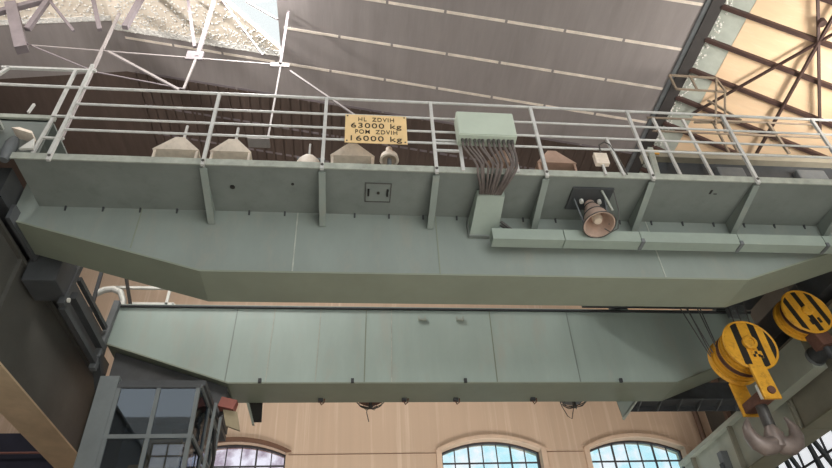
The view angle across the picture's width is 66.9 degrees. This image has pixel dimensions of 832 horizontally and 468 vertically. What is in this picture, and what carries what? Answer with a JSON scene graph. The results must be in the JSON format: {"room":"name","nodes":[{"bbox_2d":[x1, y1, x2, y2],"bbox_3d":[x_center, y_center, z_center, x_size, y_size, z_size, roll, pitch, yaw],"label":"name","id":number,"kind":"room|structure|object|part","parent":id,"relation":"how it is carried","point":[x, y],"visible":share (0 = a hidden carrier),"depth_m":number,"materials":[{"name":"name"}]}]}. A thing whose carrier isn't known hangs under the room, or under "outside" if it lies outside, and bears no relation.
{"room":"factory floor","nodes":[
{"label":"factory floor","id":0,"kind":"room"},
{"bbox_2d":[0,433,53,467],"bbox_3d":[-9.661,6.732,10.370,5.350,7.000,0.200,1,-40,-6],"label":"wall","id":1,"kind":"structure","parent":0,"point":[9,442],"depth_m":12.45,"materials":[{"name":"black"}]},
{"bbox_2d":[0,452,39,453],"bbox_3d":[-9.761,4.254,12.174,5.200,0.042,0.042,1,-40,-6],"label":"pipe","id":2,"kind":"object","parent":1,"relation":"attached to","point":[0,452],"visible":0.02,"depth_m":12.36,"materials":[{"name":"brown metal"}]},
{"bbox_2d":[0,219,95,467],"bbox_3d":[-5.840,1.475,9.140,0.610,1.470,12.900,1,-40,-6],"label":"girder","id":3,"kind":"object","parent":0,"point":[47,391],"visible":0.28,"depth_m":9.56,"materials":[{"name":"metal"}]},
{"bbox_2d":[0,168,120,389],"bbox_3d":[-5.528,1.103,9.817,0.910,1.556,4.600,1,-40,-6],"label":"carriage","id":4,"kind":"object","parent":3,"relation":"on","point":[45,279],"visible":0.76,"depth_m":9.09,"materials":[{"name":"metal"}]},
{"bbox_2d":[0,103,67,153],"bbox_3d":[-5.702,-1.215,8.617,1.520,0.902,0.765,1,-40,-6],"label":"platform","id":5,"kind":"object","parent":4,"relation":"on","point":[36,124],"visible":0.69,"depth_m":8.52,"materials":[{"name":"paint"}]},
{"bbox_3d":[-5.680,-1.299,8.320,1.500,0.650,0.030,1,-40,-6],"label":"plate","id":6,"kind":"part","parent":5,"relation":"part of","materials":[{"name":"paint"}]},
{"bbox_3d":[-5.724,-1.329,8.766,1.500,0.030,0.680,1,-40,-6],"label":"deck plate","id":7,"kind":"part","parent":5,"relation":"part of","materials":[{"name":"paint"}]},
{"bbox_2d":[0,65,96,117],"bbox_3d":[-5.522,-2.010,8.824,1.718,1.089,0.040,1,-40,-6],"label":"railing","id":8,"kind":"object","parent":5,"relation":"attached to","point":[4,68],"visible":0.97,"depth_m":9.12,"materials":[{"name":"metal"}]},
{"bbox_3d":[-6.110,-2.011,8.755,0.536,1.057,0.040,1,-40,-6],"label":"rail","id":9,"kind":"part","parent":8,"relation":"part of","materials":[{"name":"metal"}]},
{"bbox_3d":[-5.339,-2.401,9.173,1.301,0.060,0.040,1,-40,-6],"label":"rail","id":10,"kind":"part","parent":8,"relation":"part of","materials":[{"name":"metal"}]},
{"bbox_3d":[-4.946,-1.985,8.871,0.040,1.040,0.040,1,-40,-6],"label":"rail","id":11,"kind":"part","parent":8,"relation":"part of","materials":[{"name":"metal"}]},
{"bbox_2d":[16,184,831,306],"bbox_3d":[0.728,0.194,9.239,12.400,1.548,0.743,1,-40,-6],"label":"girder","id":12,"kind":"object","parent":4,"relation":"attached to","point":[256,256],"visible":0.66,"depth_m":8.68,"materials":[{"name":"metal"}]},
{"bbox_2d":[9,152,831,235],"bbox_3d":[0.951,-0.470,8.768,12.180,0.340,0.917,1,-40,-6],"label":"walkway","id":13,"kind":"object","parent":12,"relation":"attached to","point":[68,180],"visible":0.88,"depth_m":8.66,"materials":[{"name":"paint"}]},
{"bbox_2d":[0,127,35,162],"bbox_3d":[-5.063,-1.142,8.046,0.360,0.560,0.180,1,-40,-6],"label":"hood","id":14,"kind":"object","parent":13,"relation":"attached to","point":[11,144],"visible":0.96,"depth_m":8.02,"materials":[{"name":"white paint"}]},
{"bbox_2d":[31,114,74,152],"bbox_3d":[-4.795,-1.530,8.482,0.318,1.571,0.035,1,-40,-6],"label":"access ladder","id":15,"kind":"object","parent":13,"relation":"on","point":[42,136],"visible":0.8,"depth_m":8.26,"materials":[{"name":"metal"}]},
{"bbox_2d":[151,125,200,157],"bbox_3d":[-3.288,-1.103,8.683,0.620,1.050,0.400,1,-40,-6],"label":"lamp","id":16,"kind":"object","parent":13,"relation":"on","point":[180,147],"visible":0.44,"depth_m":8.62,"materials":[{"name":"metal"}]},
{"bbox_2d":[152,137,200,157],"bbox_3d":[-3.291,-1.145,8.719,0.620,0.140,0.400,1,-40,-6],"label":"hood","id":17,"kind":"object","parent":16,"relation":"attached to","point":[180,147],"depth_m":8.62,"materials":[{"name":"beige metal"}]},
{"bbox_3d":[-3.249,-1.384,8.858,0.039,0.400,0.039,1,-40,-6],"label":"stem","id":18,"kind":"part","parent":16,"relation":"part of","materials":[{"name":"paint"}]},
{"bbox_2d":[209,127,251,159],"bbox_3d":[-2.562,-1.087,8.756,0.558,1.050,0.400,1,-40,-6],"label":"lamp","id":19,"kind":"object","parent":13,"relation":"on","point":[230,148],"visible":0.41,"depth_m":8.69,"materials":[{"name":"metal"}]},
{"bbox_2d":[210,139,251,159],"bbox_3d":[-2.565,-1.129,8.791,0.558,0.140,0.400,1,-40,-6],"label":"hood","id":20,"kind":"object","parent":19,"relation":"attached to","point":[230,148],"depth_m":8.69,"materials":[{"name":"beige metal"}]},
{"bbox_2d":[297,144,324,161],"bbox_3d":[-1.454,-1.011,8.600,0.326,0.630,0.330,-30,-46,28],"label":"dome lamp","id":21,"kind":"object","parent":13,"relation":"on","point":[308,157],"visible":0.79,"depth_m":8.43,"materials":[{"name":"metal"}]},
{"bbox_2d":[330,143,374,163],"bbox_3d":[-0.892,-0.911,8.808,0.620,0.690,0.400,1,-40,-6],"label":"lamp","id":22,"kind":"object","parent":13,"relation":"on","point":[351,152],"visible":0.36,"depth_m":8.85,"materials":[{"name":"beige metal"}]},
{"bbox_3d":[-0.523,-0.566,8.654,0.360,0.006,0.380,1,-40,-6],"label":"hatch frame","id":23,"kind":"part","parent":13,"relation":"part of","materials":[{"name":"grey metal"}]},
{"bbox_2d":[380,146,398,164],"bbox_3d":[-0.368,-0.981,8.707,0.267,0.620,0.267,1,-40,-6],"label":"dome lamp","id":24,"kind":"object","parent":13,"relation":"on","point":[389,157],"visible":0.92,"depth_m":8.73,"materials":[{"name":"grey metal"}]},
{"bbox_2d":[0,64,831,183],"bbox_3d":[0.143,-1.577,8.959,14.000,1.990,0.051,1,-40,-6],"label":"railing","id":25,"kind":"object","parent":13,"relation":"attached to","point":[82,86],"visible":0.97,"depth_m":8.95,"materials":[{"name":"metal"}]},
{"bbox_3d":[-4.632,-1.682,8.484,0.045,1.990,0.040,1,-40,-6],"label":"post","id":26,"kind":"part","parent":25,"relation":"part of","materials":[{"name":"metal"}]},
{"bbox_3d":[-2.760,-1.436,8.501,0.045,1.460,0.040,1,-40,-6],"label":"post","id":27,"kind":"part","parent":25,"relation":"part of","materials":[{"name":"metal"}]},
{"bbox_3d":[-1.258,-1.402,8.652,0.045,1.460,0.040,1,-40,-6],"label":"post","id":28,"kind":"part","parent":25,"relation":"part of","materials":[{"name":"metal"}]},
{"bbox_2d":[344,114,407,144],"bbox_3d":[-0.552,-1.452,8.722,0.855,0.580,0.014,1,-40,-6],"label":"sign","id":29,"kind":"object","parent":25,"relation":"hanging from","point":[372,129],"visible":1,"depth_m":8.71,"materials":[{"name":"yellow metal"}]},
{"bbox_3d":[0.121,-1.931,9.260,14.000,0.042,0.042,1,-40,-6],"label":"rail","id":30,"kind":"part","parent":25,"relation":"part of","materials":[{"name":"metal"}]},
{"bbox_3d":[0.244,-1.368,8.803,0.045,1.460,0.040,1,-40,-6],"label":"post","id":31,"kind":"part","parent":25,"relation":"part of","materials":[{"name":"metal"}]},
{"bbox_3d":[1.256,-1.234,8.811,11.800,0.034,0.034,1,-40,-6],"label":"rail","id":32,"kind":"part","parent":25,"relation":"part of","materials":[{"name":"metal"}]},
{"bbox_3d":[1.245,-1.415,8.961,11.800,0.034,0.034,1,-40,-6],"label":"rail","id":33,"kind":"part","parent":25,"relation":"part of","materials":[{"name":"metal"}]},
{"bbox_3d":[1.231,-1.637,9.146,11.800,0.034,0.034,1,-40,-6],"label":"rail","id":34,"kind":"part","parent":25,"relation":"part of","materials":[{"name":"metal"}]},
{"bbox_2d":[436,111,519,172],"bbox_3d":[0.826,-1.275,8.659,1.132,0.940,0.265,1,-40,-6],"label":"junction box","id":35,"kind":"object","parent":25,"relation":"attached to","point":[472,127],"visible":0.99,"depth_m":8.66,"materials":[{"name":"green paint"}]},
{"bbox_3d":[0.436,-1.296,8.778,0.380,0.030,0.030,1,-40,-6],"label":"support arm","id":36,"kind":"part","parent":35,"relation":"part of","materials":[{"name":"paint"}]},
{"bbox_3d":[0.446,-1.142,8.650,0.380,0.030,0.030,1,-40,-6],"label":"support arm","id":37,"kind":"part","parent":35,"relation":"part of","materials":[{"name":"paint"}]},
{"bbox_3d":[0.612,-1.185,8.706,0.045,0.880,0.040,1,-40,-6],"label":"support post","id":38,"kind":"part","parent":35,"relation":"part of","materials":[{"name":"metal"}]},
{"bbox_3d":[0.975,-1.528,8.726,0.790,0.460,0.015,1,-40,-6],"label":"lid","id":39,"kind":"part","parent":35,"relation":"part of","materials":[{"name":"green paint"}]},
{"bbox_2d":[462,142,517,194],"bbox_3d":[0.982,-0.868,8.612,0.746,0.563,0.535,1,-40,-6],"label":"cable bundle","id":40,"kind":"object","parent":35,"relation":"hanging from","point":[491,189],"visible":1,"depth_m":8.45,"materials":[{"name":"rubber"}]},
{"bbox_3d":[1.736,-1.334,8.952,0.045,1.460,0.040,1,-40,-6],"label":"post","id":41,"kind":"part","parent":25,"relation":"part of","materials":[{"name":"metal"}]},
{"bbox_2d":[592,137,627,175],"bbox_3d":[2.685,-1.101,8.863,0.399,0.763,0.070,1,-40,-6],"label":"switch box","id":42,"kind":"object","parent":25,"relation":"attached to","point":[600,159],"visible":1,"depth_m":8.77,"materials":[{"name":"paint"}]},
{"bbox_3d":[2.594,-0.885,8.671,0.030,0.190,0.030,1,-40,-6],"label":"post","id":43,"kind":"part","parent":42,"relation":"part of","materials":[{"name":"metal"}]},
{"bbox_3d":[3.229,-1.301,9.102,0.045,1.460,0.040,1,-40,-6],"label":"post","id":44,"kind":"part","parent":25,"relation":"part of","materials":[{"name":"metal"}]},
{"bbox_3d":[4.751,-1.266,9.254,0.045,1.460,0.040,1,-40,-6],"label":"post","id":45,"kind":"part","parent":25,"relation":"part of","materials":[{"name":"metal"}]},
{"bbox_3d":[6.223,-1.233,9.402,0.045,1.460,0.040,1,-40,-6],"label":"post","id":46,"kind":"part","parent":25,"relation":"part of","materials":[{"name":"metal"}]},
{"bbox_2d":[486,150,518,168],"bbox_3d":[1.254,-0.843,9.046,0.465,0.690,0.400,1,-40,-6],"label":"lamp","id":47,"kind":"object","parent":13,"relation":"on","point":[504,152],"visible":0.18,"depth_m":9.09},
{"bbox_2d":[535,151,576,170],"bbox_3d":[2.042,-0.845,9.102,0.589,0.690,0.400,1,-40,-6],"label":"lamp","id":48,"kind":"object","parent":13,"relation":"on","point":[555,160],"visible":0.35,"depth_m":9.15,"materials":[{"name":"beige metal"}]},
{"bbox_2d":[565,187,618,237],"bbox_3d":[2.497,-0.304,8.740,0.638,0.650,0.504,1,-40,-6],"label":"floodlight","id":49,"kind":"object","parent":13,"relation":"hanging from","point":[597,221],"visible":1,"depth_m":8.76,"materials":[{"name":"metal"}]},
{"bbox_3d":[2.268,-0.318,8.766,0.066,0.472,0.020,1,-40,-6],"label":"yoke arm","id":50,"kind":"part","parent":49,"relation":"part of","materials":[{"name":"grey metal"}]},
{"bbox_3d":[2.458,-0.501,8.942,0.590,0.030,0.440,1,-40,-6],"label":"mounting plate","id":51,"kind":"part","parent":49,"relation":"part of","materials":[{"name":"metal"}]},
{"bbox_3d":[2.482,-0.253,8.689,0.149,0.263,0.158,1,-40,-6],"label":"bulb","id":52,"kind":"part","parent":49,"relation":"part of","materials":[{"name":"white glass"}]},
{"bbox_2d":[584,200,614,236],"bbox_3d":[2.482,-0.300,8.701,0.428,0.549,0.418,1,-40,-6],"label":"shade","id":53,"kind":"object","parent":49,"relation":"hanging from","point":[598,222],"depth_m":8.67,"materials":[{"name":"beige metal"}]},
{"bbox_2d":[466,190,512,238],"bbox_3d":[1.199,-0.219,8.785,0.888,0.477,0.610,1,-40,-6],"label":"chute","id":54,"kind":"object","parent":12,"relation":"attached to","point":[486,210],"visible":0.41,"depth_m":8.76,"materials":[{"name":"green paint"}]},
{"bbox_3d":[0.945,-0.070,8.990,0.430,0.300,0.060,1,-40,-6],"label":"plate","id":55,"kind":"part","parent":54,"relation":"part of","materials":[{"name":"paint"}]},
{"bbox_2d":[489,228,831,254],"bbox_3d":[3.967,0.114,8.924,5.898,0.200,0.195,1,-40,-6],"label":"duct","id":56,"kind":"object","parent":12,"relation":"attached to","point":[499,237],"visible":0.99,"depth_m":8.82,"materials":[{"name":"metal"}]},
{"bbox_2d":[582,147,831,310],"bbox_3d":[5.227,0.154,11.750,4.050,1.480,3.420,1,-40,-6],"label":"trolley","id":57,"kind":"object","parent":12,"relation":"on","point":[661,163],"visible":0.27,"depth_m":10.84,"materials":[{"name":"metal"}]},
{"bbox_3d":[4.918,0.631,11.471,3.400,0.420,2.020,1,-40,-6],"label":"hoist frame","id":58,"kind":"part","parent":57,"relation":"part of","materials":[{"name":"metal"}]},
{"bbox_2d":[668,74,741,152],"bbox_3d":[5.447,-2.239,11.600,1.025,2.145,0.085,1,-40,-6],"label":"railing","id":59,"kind":"object","parent":57,"relation":"on","point":[670,76],"visible":0.95,"depth_m":11.87,"materials":[{"name":"metal"}]},
{"bbox_3d":[5.404,-1.720,11.167,0.035,0.800,0.030,1,-40,-6],"label":"leg","id":60,"kind":"part","parent":59,"relation":"part of","materials":[{"name":"paint"}]},
{"bbox_3d":[5.573,-1.717,11.184,0.035,0.800,0.030,1,-40,-6],"label":"leg","id":61,"kind":"part","parent":59,"relation":"part of","materials":[{"name":"paint"}]},
{"bbox_2d":[679,301,749,356],"bbox_3d":[5.069,1.312,10.727,1.330,1.594,0.202,-5,-40,1],"label":"ropes","id":62,"kind":"object","parent":57,"relation":"hanging from","point":[687,309],"visible":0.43,"depth_m":10.55,"materials":[{"name":"metal"}]},
{"bbox_2d":[707,321,804,455],"bbox_3d":[5.249,2.385,9.758,0.942,2.093,0.710,1,-40,-6],"label":"hook block","id":63,"kind":"object","parent":62,"relation":"hanging from","point":[744,352],"visible":1,"depth_m":9.79,"materials":[{"name":"yellow paint"}]},
{"bbox_3d":[5.227,2.099,10.362,0.838,0.838,0.050,1,-40,-6],"label":"cheek plate","id":64,"kind":"part","parent":63,"relation":"part of","materials":[{"name":"yellow paint"}]},
{"bbox_3d":[5.275,1.760,9.957,0.838,0.838,0.050,1,-40,-6],"label":"cheek plate","id":65,"kind":"part","parent":63,"relation":"part of","materials":[{"name":"yellow metal"}]},
{"bbox_3d":[5.321,1.878,9.821,0.170,0.120,0.015,1,-40,-6],"label":"data plate","id":66,"kind":"part","parent":63,"relation":"part of","materials":[{"name":"yellow paint"}]},
{"bbox_2d":[647,116,820,174],"bbox_3d":[5.769,-1.482,10.979,3.200,1.521,0.040,1,-40,-6],"label":"railing","id":67,"kind":"object","parent":57,"relation":"attached to","point":[690,133],"visible":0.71,"depth_m":11.22,"materials":[{"name":"metal"}]},
{"bbox_3d":[4.303,-1.501,10.819,0.095,1.482,0.040,1,-40,-6],"label":"post","id":68,"kind":"part","parent":67,"relation":"part of","materials":[{"name":"metal"}]},
{"bbox_3d":[4.860,-1.488,10.875,0.095,1.482,0.040,1,-40,-6],"label":"post","id":69,"kind":"part","parent":67,"relation":"part of","materials":[{"name":"metal"}]},
{"bbox_3d":[5.734,-2.051,11.451,3.200,0.040,0.040,1,-40,-6],"label":"rail","id":70,"kind":"part","parent":67,"relation":"part of","materials":[{"name":"metal"}]},
{"bbox_3d":[5.751,-1.775,11.222,3.200,0.040,0.040,1,-40,-6],"label":"rail","id":71,"kind":"part","parent":67,"relation":"part of","materials":[{"name":"metal"}]},
{"bbox_3d":[6.475,-1.712,11.255,0.095,0.803,0.040,1,-40,-6],"label":"post","id":72,"kind":"part","parent":67,"relation":"part of","materials":[{"name":"metal"}]},
{"bbox_2d":[725,305,746,318],"bbox_3d":[6.144,1.485,12.087,0.300,0.220,0.170,1,-40,-6],"label":"switch","id":73,"kind":"object","parent":57,"relation":"attached to","point":[740,308],"visible":0.89,"depth_m":12.03,"materials":[{"name":"grey metal"}]},
{"bbox_3d":[5.633,-0.865,10.687,3.400,0.810,0.060,1,-40,-6],"label":"plate","id":74,"kind":"part","parent":57,"relation":"part of","materials":[{"name":"metal"}]},
{"bbox_2d":[106,304,753,402],"bbox_3d":[0.640,2.223,11.670,12.000,1.543,0.820,1,-40,-6],"label":"girder","id":75,"kind":"object","parent":4,"relation":"attached to","point":[261,354],"visible":0.91,"depth_m":11.30,"materials":[{"name":"green metal"}]},
{"bbox_2d":[89,272,131,310],"bbox_3d":[-5.604,0.968,11.860,0.827,1.237,0.160,1,-40,-6],"label":"pipe","id":76,"kind":"object","parent":75,"relation":"attached to","point":[97,292],"visible":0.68,"depth_m":11.74,"materials":[{"name":"white metal"}]},
{"bbox_2d":[115,286,174,304],"bbox_3d":[-5.233,1.341,12.011,1.245,0.805,0.050,1,-40,-6],"label":"railing","id":77,"kind":"object","parent":75,"relation":"on","point":[166,302],"visible":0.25,"depth_m":12.19,"materials":[{"name":"white metal"}]},
{"bbox_3d":[-5.332,1.049,12.244,1.080,0.050,0.050,1,-40,-6],"label":"rail","id":78,"kind":"part","parent":77,"relation":"part of","materials":[{"name":"white metal"}]},
{"bbox_3d":[-5.046,1.339,12.034,0.820,0.050,0.050,1,-40,-6],"label":"rail","id":79,"kind":"part","parent":77,"relation":"part of","materials":[{"name":"white metal"}]},
{"bbox_3d":[-4.777,1.361,12.049,0.050,0.780,0.050,1,-40,-6],"label":"rail","id":80,"kind":"part","parent":77,"relation":"part of","materials":[{"name":"white metal"}]},
{"bbox_2d":[73,353,229,467],"bbox_3d":[-4.054,3.032,9.476,1.960,3.340,2.120,1,-40,-6],"label":"cabin","id":81,"kind":"object","parent":75,"relation":"hanging from","point":[139,401],"visible":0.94,"depth_m":9.29,"materials":[{"name":"grey metal"}]},
{"bbox_3d":[-4.284,2.834,8.304,0.260,2.050,0.120,1,-40,-6],"label":"corner panel","id":82,"kind":"part","parent":81,"relation":"part of","materials":[{"name":"grey paint"}]},
{"bbox_3d":[-3.592,2.716,8.441,1.140,0.056,0.048,1,-40,-6],"label":"rail","id":83,"kind":"part","parent":81,"relation":"part of","materials":[{"name":"grey metal"}]},
{"bbox_3d":[-3.626,2.155,8.907,1.140,0.056,0.048,1,-40,-6],"label":"rail","id":84,"kind":"part","parent":81,"relation":"part of","materials":[{"name":"grey metal"}]},
{"bbox_3d":[-4.172,2.712,10.726,1.960,1.240,0.560,1,-40,-6],"label":"suspension frame","id":85,"kind":"part","parent":81,"relation":"part of","materials":[{"name":"grey metal"}]},
{"bbox_3d":[-3.090,3.157,9.008,0.050,0.050,1.350,1,-40,-6],"label":"rail","id":86,"kind":"part","parent":81,"relation":"part of","materials":[{"name":"grey metal"}]},
{"bbox_3d":[-3.124,2.596,9.474,0.050,0.050,1.350,1,-40,-6],"label":"rail","id":87,"kind":"part","parent":81,"relation":"part of","materials":[{"name":"grey metal"}]},
{"bbox_2d":[202,403,221,467],"bbox_3d":[-2.910,3.365,8.887,0.154,1.851,0.540,1,-40,-6],"label":"ladder","id":88,"kind":"object","parent":81,"relation":"attached to","point":[213,446],"visible":1,"depth_m":9.05,"materials":[{"name":"grey metal"}]},
{"bbox_2d":[218,397,239,431],"bbox_3d":[-2.918,2.841,9.799,0.443,0.540,0.323,1,-40,-6],"label":"lamp","id":89,"kind":"object","parent":81,"relation":"attached to","point":[227,406],"visible":0.98,"depth_m":9.73,"materials":[{"name":"red metal"}]},
{"bbox_2d":[247,403,262,425],"bbox_3d":[-2.853,3.136,11.052,0.310,0.440,0.080,1,-40,-6],"label":"bracket","id":90,"kind":"object","parent":75,"relation":"hanging from","point":[255,409],"visible":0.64,"depth_m":11.07,"materials":[{"name":"black metal"}]},
{"bbox_2d":[318,398,324,404],"bbox_3d":[-1.660,2.956,11.083,0.121,0.128,0.080,1,-40,-6],"label":"clip","id":91,"kind":"object","parent":75,"relation":"attached to","point":[320,400],"visible":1,"depth_m":11.08,"materials":[{"name":"metal"}]},
{"bbox_2d":[356,402,383,421],"bbox_3d":[-0.832,3.134,11.504,0.514,0.617,0.514,1,-40,-6],"label":"lamp","id":92,"kind":"object","parent":75,"relation":"attached to","point":[370,405],"visible":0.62,"depth_m":11.54,"materials":[{"name":"brown metal"}]},
{"bbox_3d":[-0.838,3.027,11.592,0.440,0.170,0.440,1,-40,-6],"label":"lamp shade","id":93,"kind":"part","parent":92,"relation":"part of","materials":[{"name":"brown metal"}]},
{"bbox_2d":[402,398,408,404],"bbox_3d":[-0.188,2.990,11.230,0.121,0.128,0.080,1,-40,-6],"label":"clip","id":94,"kind":"object","parent":75,"relation":"attached to","point":[404,400],"visible":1,"depth_m":11.22,"materials":[{"name":"metal"}]},
{"bbox_2d":[453,397,459,404],"bbox_3d":[0.738,3.010,11.323,0.121,0.128,0.080,1,-40,-6],"label":"clip","id":95,"kind":"object","parent":75,"relation":"attached to","point":[455,399],"visible":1,"depth_m":11.31,"materials":[{"name":"metal"}]},
{"bbox_2d":[530,397,536,404],"bbox_3d":[2.150,3.042,11.464,0.121,0.128,0.080,1,-40,-6],"label":"clip","id":96,"kind":"object","parent":75,"relation":"attached to","point":[532,399],"visible":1,"depth_m":11.46,"materials":[{"name":"metal"}]},
{"bbox_2d":[560,401,586,418],"bbox_3d":[2.973,3.213,11.891,0.544,0.599,0.514,1,-40,-6],"label":"lamp","id":97,"kind":"object","parent":75,"relation":"attached to","point":[574,404],"visible":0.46,"depth_m":11.90,"materials":[{"name":"grey metal"}]},
{"bbox_3d":[2.982,3.114,11.975,0.440,0.170,0.440,1,-40,-6],"label":"lamp shade","id":98,"kind":"part","parent":97,"relation":"part of","materials":[{"name":"grey metal"}]},
{"bbox_2d":[616,401,637,419],"bbox_3d":[3.982,3.256,11.726,0.448,0.435,0.020,1,-40,-6],"label":"bracket","id":99,"kind":"object","parent":75,"relation":"hanging from","point":[625,407],"visible":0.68,"depth_m":11.73,"materials":[{"name":"grey metal"}]},
{"bbox_2d":[631,382,739,411],"bbox_3d":[5.237,3.093,12.248,2.400,0.600,0.340,1,-40,-6],"label":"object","id":100,"kind":"object","parent":75,"relation":"attached to","point":[709,396],"visible":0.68,"depth_m":12.22,"materials":[{"name":"metal"}]},
{"bbox_3d":[5.244,3.242,12.138,2.400,0.030,0.280,1,-40,-6],"label":"plate","id":101,"kind":"part","parent":100,"relation":"part of","materials":[{"name":"metal"}]},
{"bbox_2d":[128,439,182,467],"bbox_3d":[-3.627,3.393,8.595,0.550,1.500,0.520,1,-40,-6],"label":"window","id":102,"kind":"structure","parent":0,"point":[161,453],"depth_m":9.00,"materials":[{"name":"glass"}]},
{"bbox_2d":[0,267,711,467],"bbox_3d":[-2.663,5.462,15.054,20.750,14.280,0.450,1,-40,-6],"label":"wall","id":103,"kind":"structure","parent":0,"point":[344,429],"depth_m":15.78,"materials":[{"name":"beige paint"}]},
{"bbox_2d":[178,445,285,467],"bbox_3d":[-4.270,6.381,14.085,2.480,3.380,0.080,1,-40,-6],"label":"window","id":104,"kind":"structure","parent":103,"relation":"in","point":[257,448],"depth_m":14.97,"materials":[{"name":"clear glass"}]},
{"bbox_2d":[181,437,291,452],"bbox_3d":[-4.322,4.999,14.916,2.740,0.370,0.090,1,-40,-6],"label":"trim","id":105,"kind":"structure","parent":103,"relation":"attached to","point":[228,439],"depth_m":14.97,"materials":[{"name":"brown paint"}]},
{"bbox_2d":[293,451,581,454],"bbox_3d":[0.586,5.307,15.268,7.250,0.009,0.012,1,-40,-6],"label":"trim","id":106,"kind":"structure","parent":103,"relation":"attached to","point":[547,451],"depth_m":15.15,"materials":[{"name":"brown paint"}]},
{"bbox_2d":[442,442,540,467],"bbox_3d":[1.887,6.521,14.702,2.470,3.380,0.080,1,-40,-6],"label":"window","id":107,"kind":"structure","parent":103,"relation":"in","point":[524,449],"depth_m":15.57,"materials":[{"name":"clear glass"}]},
{"bbox_2d":[436,434,549,467],"bbox_3d":[1.907,6.329,14.544,2.730,3.470,0.090,1,-40,-6],"label":"trim","id":108,"kind":"structure","parent":103,"relation":"attached to","point":[543,450],"depth_m":15.50,"materials":[{"name":"paint"}]},
{"bbox_2d":[583,433,690,467],"bbox_3d":[5.588,6.412,14.913,2.740,3.470,0.090,1,-40,-6],"label":"trim","id":109,"kind":"structure","parent":103,"relation":"attached to","point":[686,448],"depth_m":15.89,"materials":[{"name":"paint"}]},
{"bbox_2d":[590,440,684,467],"bbox_3d":[5.568,6.604,15.071,2.480,3.380,0.080,1,-40,-6],"label":"window","id":110,"kind":"structure","parent":103,"relation":"in","point":[655,460],"depth_m":15.94,"materials":[{"name":"clear glass"}]},
{"bbox_2d":[0,0,831,309],"bbox_3d":[-1.877,-4.157,11.386,21.150,4.542,18.400,1,-40,-6],"label":"ceiling","id":111,"kind":"structure","parent":0,"point":[770,57],"depth_m":13.45,"materials":[{"name":"grey metal"}]},
{"bbox_2d":[0,0,354,147],"bbox_3d":[-4.524,-2.885,11.314,7.199,5.303,0.200,1,-40,-6],"label":"roof truss","id":112,"kind":"object","parent":111,"relation":"hanging from","point":[11,8],"visible":0.91,"depth_m":11.76,"materials":[{"name":"metal"}]},
{"bbox_3d":[6.969,-3.633,10.821,0.135,0.090,0.135,1,-40,-6],"label":"brace plate","id":113,"kind":"part","parent":111,"relation":"part of","materials":[{"name":"brown paint"}]},
{"bbox_2d":[678,398,831,467],"bbox_3d":[7.002,4.597,13.505,0.710,1.050,4.580,1,-40,-6],"label":"girder","id":114,"kind":"object","parent":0,"point":[725,447],"visible":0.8,"depth_m":13.31,"materials":[{"name":"grey metal"}]},
{"bbox_2d":[717,451,732,467],"bbox_3d":[6.716,4.970,13.714,0.200,0.450,0.170,1,-40,-6],"label":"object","id":115,"kind":"object","parent":114,"relation":"attached to","point":[724,457],"depth_m":13.69,"materials":[{"name":"metal"}]},
{"bbox_2d":[705,284,831,467],"bbox_3d":[8.633,2.151,8.661,0.300,10.150,16.400,1,-40,-6],"label":"wall","id":116,"kind":"structure","parent":0,"point":[769,300],"depth_m":14.47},
{"bbox_2d":[777,430,831,467],"bbox_3d":[8.051,4.450,12.167,0.045,1.390,3.240,1,-40,-6],"label":"window","id":117,"kind":"structure","parent":116,"relation":"in","point":[804,457],"depth_m":12.65,"materials":[{"name":"clear glass"}]},
{"bbox_2d":[784,440,831,467],"bbox_3d":[7.830,4.437,12.152,0.100,1.270,3.600,1,-40,-6],"label":"brace","id":118,"kind":"object","parent":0,"point":[816,444],"visible":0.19,"depth_m":12.29,"materials":[{"name":"green paint"}]},
{"bbox_2d":[791,303,831,428],"bbox_3d":[7.629,0.303,8.714,0.610,1.470,8.300,1,-40,-6],"label":"girder","id":119,"kind":"object","parent":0,"point":[813,402],"visible":0.32,"depth_m":11.15,"materials":[{"name":"metal"}]},
{"bbox_2d":[746,271,831,412],"bbox_3d":[7.032,1.575,11.180,0.630,1.600,4.200,1,-40,-6],"label":"carriage","id":120,"kind":"object","parent":119,"relation":"on","point":[798,364],"visible":0.44,"depth_m":11.29,"materials":[{"name":"grey paint"}]},
{"bbox_2d":[773,290,831,370],"bbox_3d":[6.674,1.706,10.543,0.913,1.677,0.360,1,-40,-6],"label":"hook block","id":121,"kind":"object","parent":120,"relation":"attached to","point":[801,315],"visible":1,"depth_m":10.66,"materials":[{"name":"yellow paint"}]},
{"bbox_3d":[6.612,1.489,10.920,0.820,0.820,0.050,-10,-38,-15],"label":"cheek plate","id":122,"kind":"part","parent":121,"relation":"part of","materials":[{"name":"yellow paint"}]},
{"bbox_3d":[6.636,1.323,10.722,0.820,0.820,0.050,-10,-38,-15],"label":"cheek plate","id":123,"kind":"part","parent":121,"relation":"part of","materials":[{"name":"yellow metal"}]},
{"bbox_3d":[-0.012,1.946,-0.322,28.000,0.200,30.000,1,-40,-6],"label":"floor","id":124,"kind":"structure","parent":0,"visible":0},
{"bbox_2d":[692,411,706,440],"bbox_3d":[7.448,7.520,14.055,0.135,8.900,0.135,1,-40,-6],"label":"pipe","id":125,"kind":"object","parent":124,"relation":"on","point":[695,413],"visible":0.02,"depth_m":16.17,"materials":[{"name":"metal"}]},
{"bbox_2d":[711,379,731,419],"bbox_3d":[7.767,6.796,13.443,0.120,9.200,0.120,1,-40,-6],"label":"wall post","id":126,"kind":"object","parent":124,"relation":"on","point":[727,414],"visible":0.02,"depth_m":15.40,"materials":[{"name":"brown"}]}
]}

